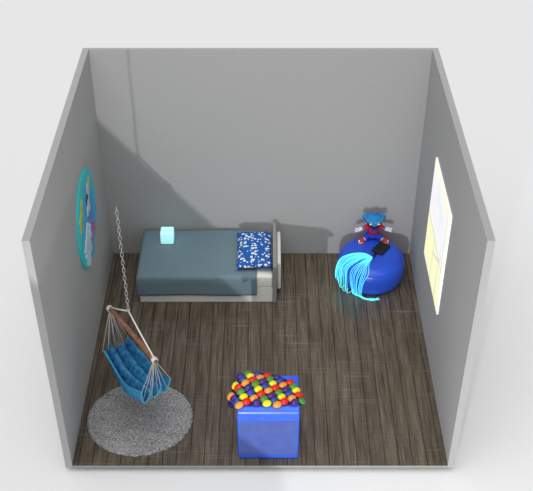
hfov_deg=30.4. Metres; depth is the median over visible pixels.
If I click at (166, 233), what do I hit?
lamp
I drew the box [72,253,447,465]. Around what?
floor
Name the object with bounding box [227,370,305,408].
balls
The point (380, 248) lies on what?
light
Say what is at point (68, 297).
wall
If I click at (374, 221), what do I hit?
plush toy
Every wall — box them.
[21,50,113,467]
[82,48,438,252]
[409,50,495,467]
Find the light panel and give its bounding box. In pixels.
[424,157,451,313]
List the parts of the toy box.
panel, lid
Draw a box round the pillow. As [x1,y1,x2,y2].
[236,232,271,267]
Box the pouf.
[337,237,404,294]
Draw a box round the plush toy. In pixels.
[355,213,392,243]
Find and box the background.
[0,0,532,490]
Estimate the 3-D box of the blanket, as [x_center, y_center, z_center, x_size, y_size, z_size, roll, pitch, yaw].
[-0.879,0.214,12.690,1.514,0.306,0.976,0,38,0]
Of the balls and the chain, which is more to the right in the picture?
the balls
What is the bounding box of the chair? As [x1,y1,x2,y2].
[102,305,170,403]
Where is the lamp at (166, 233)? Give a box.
[160,227,173,243]
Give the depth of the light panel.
10.95 m
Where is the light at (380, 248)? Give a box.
[335,241,389,300]
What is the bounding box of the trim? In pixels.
[72,466,447,466]
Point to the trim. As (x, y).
(72, 466)
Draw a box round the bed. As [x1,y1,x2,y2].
[140,222,280,301]
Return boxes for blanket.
[136,230,256,295]
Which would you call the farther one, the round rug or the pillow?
the pillow
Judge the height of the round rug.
0.029 m
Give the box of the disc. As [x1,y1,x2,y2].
[76,168,95,268]
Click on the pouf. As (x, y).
(386, 271)
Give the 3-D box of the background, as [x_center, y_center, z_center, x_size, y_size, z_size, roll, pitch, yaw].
[-0.070,-8.297,24.358,80.000,0.285,85.000,0,38,0]
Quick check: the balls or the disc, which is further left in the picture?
the disc
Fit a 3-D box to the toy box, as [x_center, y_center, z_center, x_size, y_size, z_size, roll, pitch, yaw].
[0.019,1.831,10.489,0.646,0.762,0.515,0,38,0]
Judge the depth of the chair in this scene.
10.55 m
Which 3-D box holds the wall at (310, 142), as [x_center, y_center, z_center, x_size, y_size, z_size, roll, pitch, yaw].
[-0.070,-1.083,12.384,4.144,3.074,0.045,0,38,0]
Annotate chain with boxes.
[115,206,129,310]
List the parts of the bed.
mattress, headboard, panel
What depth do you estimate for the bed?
12.47 m
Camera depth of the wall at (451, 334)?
10.25 m
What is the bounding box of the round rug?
[86,386,192,456]
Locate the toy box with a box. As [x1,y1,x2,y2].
[237,376,299,457]

